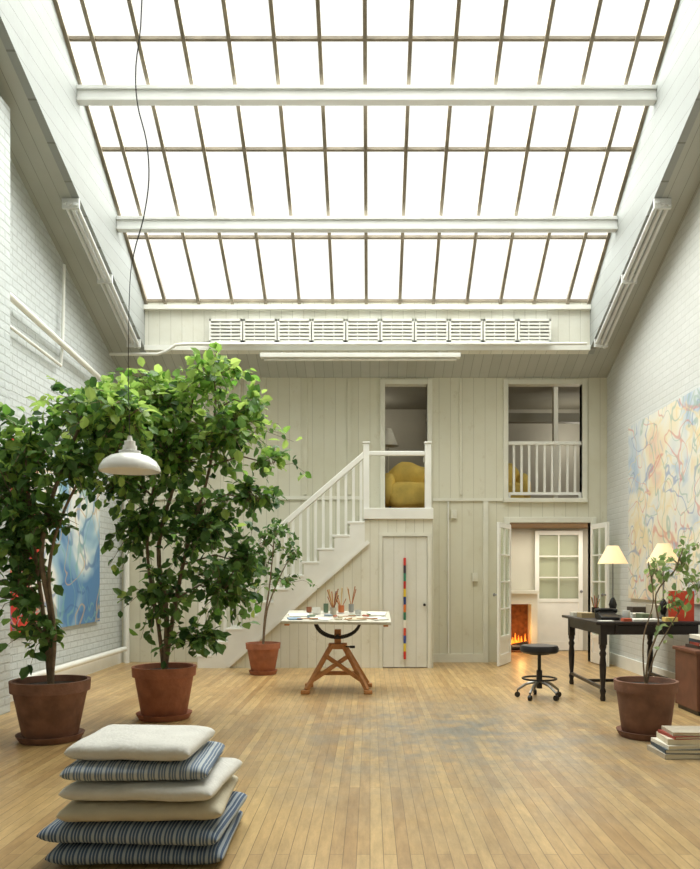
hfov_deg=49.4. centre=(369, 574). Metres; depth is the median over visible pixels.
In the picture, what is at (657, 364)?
wall
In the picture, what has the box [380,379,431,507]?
trim
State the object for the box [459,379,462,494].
trim
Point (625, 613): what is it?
mug
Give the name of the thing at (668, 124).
wall
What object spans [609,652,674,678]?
baseboard
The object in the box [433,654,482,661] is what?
baseboard
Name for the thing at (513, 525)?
ceiling
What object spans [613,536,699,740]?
potted tree
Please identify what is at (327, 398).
wall
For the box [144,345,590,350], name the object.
trim
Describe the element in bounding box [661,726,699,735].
book
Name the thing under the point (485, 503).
trim
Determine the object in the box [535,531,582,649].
door
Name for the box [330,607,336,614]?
jar
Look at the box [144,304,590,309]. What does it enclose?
trim
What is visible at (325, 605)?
jar
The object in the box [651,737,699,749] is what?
book
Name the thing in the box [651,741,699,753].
book
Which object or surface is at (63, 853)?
cushion
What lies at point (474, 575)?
switch box
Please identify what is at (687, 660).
chest
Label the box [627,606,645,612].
paper stack
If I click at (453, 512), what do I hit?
switch box
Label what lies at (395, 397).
ceiling
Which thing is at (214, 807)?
cushion
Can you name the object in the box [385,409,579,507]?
wall
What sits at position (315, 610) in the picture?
jar
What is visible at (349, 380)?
trim
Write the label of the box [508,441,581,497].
balcony railing
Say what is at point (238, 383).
trim
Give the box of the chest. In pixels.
[672,646,699,715]
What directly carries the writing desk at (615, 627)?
on the floor at (442, 766)
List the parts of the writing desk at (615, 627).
leg, leg, drawer, leg, drawer, leg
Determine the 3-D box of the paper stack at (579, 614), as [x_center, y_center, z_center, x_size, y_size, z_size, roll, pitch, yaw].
[2.350,0.435,8.280,0.140,0.050,0.200,0,0,0]
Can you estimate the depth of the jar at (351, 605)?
8.47 m
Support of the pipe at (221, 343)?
attached to the wall at (162, 327)
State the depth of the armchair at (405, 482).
11.44 m
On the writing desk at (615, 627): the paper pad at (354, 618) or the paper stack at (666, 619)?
the paper stack at (666, 619)
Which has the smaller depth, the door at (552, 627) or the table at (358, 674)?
the table at (358, 674)
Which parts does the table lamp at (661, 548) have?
lamp shade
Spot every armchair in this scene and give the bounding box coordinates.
[385,462,424,507]
[508,463,530,497]
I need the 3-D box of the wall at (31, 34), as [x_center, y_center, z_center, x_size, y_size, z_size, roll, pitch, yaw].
[-3.090,-5.285,7.250,0.080,4.526,6.300,0,0,0]
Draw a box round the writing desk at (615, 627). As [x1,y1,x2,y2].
[562,615,699,700]
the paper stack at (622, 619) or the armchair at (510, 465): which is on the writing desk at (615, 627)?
the paper stack at (622, 619)
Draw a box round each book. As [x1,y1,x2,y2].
[647,745,699,759]
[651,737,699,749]
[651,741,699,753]
[656,731,699,745]
[658,729,699,739]
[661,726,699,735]
[685,643,699,648]
[689,634,699,639]
[689,638,699,642]
[690,641,699,645]
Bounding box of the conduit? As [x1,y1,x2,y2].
[448,502,448,652]
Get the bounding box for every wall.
[0,0,145,352]
[10,158,121,679]
[122,378,606,661]
[145,303,589,353]
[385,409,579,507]
[511,529,587,649]
[588,0,699,353]
[607,187,699,672]
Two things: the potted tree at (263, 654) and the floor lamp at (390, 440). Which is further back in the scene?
the floor lamp at (390, 440)
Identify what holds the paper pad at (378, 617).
on the table at (358, 674)
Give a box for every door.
[493,522,510,665]
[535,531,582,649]
[591,522,608,666]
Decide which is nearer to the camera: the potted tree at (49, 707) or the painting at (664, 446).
the potted tree at (49, 707)
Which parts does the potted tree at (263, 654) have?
pot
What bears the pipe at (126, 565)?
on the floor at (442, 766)
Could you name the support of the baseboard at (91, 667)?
attached to the wall at (36, 265)
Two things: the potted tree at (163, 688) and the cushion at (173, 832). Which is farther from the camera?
the potted tree at (163, 688)
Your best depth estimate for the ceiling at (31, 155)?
9.45 m
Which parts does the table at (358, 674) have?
leg, post, leg, leg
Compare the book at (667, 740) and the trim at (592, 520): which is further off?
the trim at (592, 520)
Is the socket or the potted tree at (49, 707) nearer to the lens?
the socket
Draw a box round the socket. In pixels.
[123,436,136,449]
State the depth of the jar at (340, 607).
8.42 m
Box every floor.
[0,650,699,868]
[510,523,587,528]
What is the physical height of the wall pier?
5.512 m
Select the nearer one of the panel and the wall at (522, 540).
the panel
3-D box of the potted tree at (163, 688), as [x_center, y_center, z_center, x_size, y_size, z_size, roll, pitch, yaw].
[-1.719,-0.366,6.622,2.298,3.232,1.348,0,0,11]
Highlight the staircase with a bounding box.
[195,441,432,667]
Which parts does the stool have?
leg, leg, post, seat, leg, leg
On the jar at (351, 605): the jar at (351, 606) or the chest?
the jar at (351, 606)
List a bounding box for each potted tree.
[0,373,169,745]
[47,342,311,722]
[246,518,318,675]
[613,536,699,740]
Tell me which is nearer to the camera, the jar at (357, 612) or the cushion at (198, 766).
the cushion at (198, 766)
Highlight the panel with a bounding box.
[668,591,693,620]
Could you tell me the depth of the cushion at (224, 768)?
3.27 m
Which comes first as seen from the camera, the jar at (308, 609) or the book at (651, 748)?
the book at (651, 748)
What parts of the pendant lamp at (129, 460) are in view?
lamp shade, cord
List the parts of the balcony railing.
rail, rail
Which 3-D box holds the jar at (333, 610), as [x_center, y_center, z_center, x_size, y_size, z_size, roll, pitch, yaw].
[-0.402,0.291,8.266,0.129,0.286,0.110,0,0,0]
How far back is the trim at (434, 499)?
10.88 m
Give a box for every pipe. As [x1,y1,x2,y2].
[10,264,65,366]
[10,292,110,390]
[16,646,126,678]
[109,342,586,355]
[124,499,128,662]
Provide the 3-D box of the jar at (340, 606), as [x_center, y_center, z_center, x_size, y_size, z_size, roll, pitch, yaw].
[-0.336,0.278,8.454,0.112,0.279,0.137,0,0,17]
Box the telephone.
[594,608,619,619]
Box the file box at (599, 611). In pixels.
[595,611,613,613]
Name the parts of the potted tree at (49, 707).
pot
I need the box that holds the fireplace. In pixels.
[511,590,538,652]
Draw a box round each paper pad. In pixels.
[287,617,302,619]
[288,613,309,616]
[309,617,333,620]
[345,617,366,620]
[366,612,385,616]
[366,616,388,620]
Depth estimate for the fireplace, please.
12.32 m
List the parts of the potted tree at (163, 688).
pot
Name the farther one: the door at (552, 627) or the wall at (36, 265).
the door at (552, 627)
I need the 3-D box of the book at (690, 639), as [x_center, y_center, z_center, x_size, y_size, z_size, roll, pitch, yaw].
[3.080,0.600,6.950,0.200,0.030,0.280,0,0,-3]
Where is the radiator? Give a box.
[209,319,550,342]
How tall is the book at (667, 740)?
0.040 m
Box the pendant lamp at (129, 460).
[98,0,160,475]
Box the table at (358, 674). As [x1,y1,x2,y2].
[281,610,390,693]
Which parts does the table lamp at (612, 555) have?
stem, lamp shade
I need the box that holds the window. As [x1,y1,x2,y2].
[53,0,679,348]
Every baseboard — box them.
[10,652,123,701]
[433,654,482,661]
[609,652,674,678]
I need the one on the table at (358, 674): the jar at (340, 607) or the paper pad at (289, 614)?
the paper pad at (289, 614)
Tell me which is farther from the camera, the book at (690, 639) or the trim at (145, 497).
the trim at (145, 497)
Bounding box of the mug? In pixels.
[622,610,632,617]
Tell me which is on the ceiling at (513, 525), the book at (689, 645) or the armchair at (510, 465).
the armchair at (510, 465)
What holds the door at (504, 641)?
in the wall at (327, 398)
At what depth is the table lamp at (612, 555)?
8.38 m
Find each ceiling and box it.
[0,38,699,377]
[385,387,579,408]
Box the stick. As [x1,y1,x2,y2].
[403,558,405,658]
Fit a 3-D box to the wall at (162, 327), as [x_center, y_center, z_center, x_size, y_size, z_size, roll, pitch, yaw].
[-0.035,-3.364,10.350,6.030,0.684,0.100,0,0,0]
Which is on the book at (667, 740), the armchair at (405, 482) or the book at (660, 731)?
the book at (660, 731)
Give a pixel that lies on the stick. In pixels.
(404, 559)
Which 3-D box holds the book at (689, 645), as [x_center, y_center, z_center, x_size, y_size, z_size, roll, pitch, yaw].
[3.080,0.655,6.950,0.240,0.030,0.320,0,0,-6]
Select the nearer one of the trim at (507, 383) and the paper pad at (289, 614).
the paper pad at (289, 614)
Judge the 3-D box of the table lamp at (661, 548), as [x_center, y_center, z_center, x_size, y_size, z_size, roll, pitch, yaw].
[3.030,0.068,7.850,0.330,0.785,0.330,0,0,0]
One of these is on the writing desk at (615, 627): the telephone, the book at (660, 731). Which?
the telephone
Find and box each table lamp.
[598,546,627,616]
[647,543,679,618]
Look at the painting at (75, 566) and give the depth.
9.12 m
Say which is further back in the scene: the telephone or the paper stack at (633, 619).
the telephone
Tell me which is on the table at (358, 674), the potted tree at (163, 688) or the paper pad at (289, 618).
the paper pad at (289, 618)
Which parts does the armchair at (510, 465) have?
draped backrest, seat, armrest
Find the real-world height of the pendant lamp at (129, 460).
6.298 m
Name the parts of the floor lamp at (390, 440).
lamp shade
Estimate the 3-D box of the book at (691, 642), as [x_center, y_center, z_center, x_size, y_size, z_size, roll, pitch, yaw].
[3.080,0.627,6.950,0.220,0.025,0.300,0,0,9]
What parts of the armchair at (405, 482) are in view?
armrest, seat, draped backrest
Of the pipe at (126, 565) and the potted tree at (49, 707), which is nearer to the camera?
the potted tree at (49, 707)
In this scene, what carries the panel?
on the writing desk at (615, 627)
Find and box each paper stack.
[577,612,594,617]
[621,618,631,621]
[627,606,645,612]
[632,618,661,620]
[636,613,651,617]
[646,604,667,617]
[662,617,677,621]
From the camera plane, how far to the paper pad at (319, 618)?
7.96 m
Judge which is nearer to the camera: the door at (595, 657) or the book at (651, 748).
the book at (651, 748)
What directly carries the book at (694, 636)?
on the book at (690, 639)
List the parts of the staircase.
newel post, handrail, stringer moulding, newel post, handrail, door casing, closet door, newel post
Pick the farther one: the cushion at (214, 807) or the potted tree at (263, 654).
the potted tree at (263, 654)
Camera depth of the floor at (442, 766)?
4.86 m
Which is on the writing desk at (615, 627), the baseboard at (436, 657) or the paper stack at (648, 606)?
the paper stack at (648, 606)
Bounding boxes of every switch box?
[451,510,456,518]
[472,573,477,580]
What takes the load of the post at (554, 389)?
on the ceiling at (513, 525)
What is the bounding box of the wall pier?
[0,96,9,714]
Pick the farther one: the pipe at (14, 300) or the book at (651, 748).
the pipe at (14, 300)
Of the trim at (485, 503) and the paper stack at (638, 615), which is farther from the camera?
the trim at (485, 503)
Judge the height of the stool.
0.545 m
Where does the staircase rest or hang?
on the floor at (442, 766)
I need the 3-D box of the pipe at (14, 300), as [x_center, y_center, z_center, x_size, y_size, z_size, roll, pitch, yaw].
[-3.460,-2.585,8.829,0.068,0.298,3.742,0,0,0]
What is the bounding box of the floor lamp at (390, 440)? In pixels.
[385,428,397,471]
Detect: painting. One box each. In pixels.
[10,439,99,632]
[628,387,699,603]
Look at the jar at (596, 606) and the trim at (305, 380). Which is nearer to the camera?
the jar at (596, 606)
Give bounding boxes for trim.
[129,496,362,499]
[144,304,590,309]
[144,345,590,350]
[237,379,240,492]
[304,379,306,494]
[348,379,350,494]
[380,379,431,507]
[425,413,579,423]
[433,498,502,500]
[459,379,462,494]
[483,501,487,661]
[503,379,587,501]
[504,517,595,661]
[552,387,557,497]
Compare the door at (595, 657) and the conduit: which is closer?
the door at (595, 657)
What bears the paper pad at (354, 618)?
on the table at (358, 674)
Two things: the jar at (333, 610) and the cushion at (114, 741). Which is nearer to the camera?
the cushion at (114, 741)
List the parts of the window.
blind rail, blind rail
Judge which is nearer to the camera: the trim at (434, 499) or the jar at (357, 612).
the jar at (357, 612)
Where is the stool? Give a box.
[515,644,561,700]
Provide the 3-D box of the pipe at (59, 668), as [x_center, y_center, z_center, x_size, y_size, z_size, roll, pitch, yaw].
[-3.420,1.030,9.000,0.068,0.068,3.200,0,0,0]
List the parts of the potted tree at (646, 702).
pot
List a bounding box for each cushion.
[36,791,246,845]
[45,810,242,864]
[56,775,237,821]
[58,757,241,801]
[59,741,224,780]
[64,724,214,760]
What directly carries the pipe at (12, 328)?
attached to the wall at (36, 265)
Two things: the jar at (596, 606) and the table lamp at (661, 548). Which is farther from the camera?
the jar at (596, 606)
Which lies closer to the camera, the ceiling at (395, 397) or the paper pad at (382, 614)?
the paper pad at (382, 614)
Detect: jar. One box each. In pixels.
[306,607,311,611]
[312,607,320,613]
[323,603,327,612]
[327,589,338,614]
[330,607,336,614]
[336,587,345,612]
[338,605,343,612]
[347,586,355,611]
[349,604,353,611]
[355,610,360,614]
[591,595,599,612]
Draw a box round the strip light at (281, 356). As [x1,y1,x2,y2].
[260,352,460,360]
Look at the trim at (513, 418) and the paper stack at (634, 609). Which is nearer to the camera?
the paper stack at (634, 609)

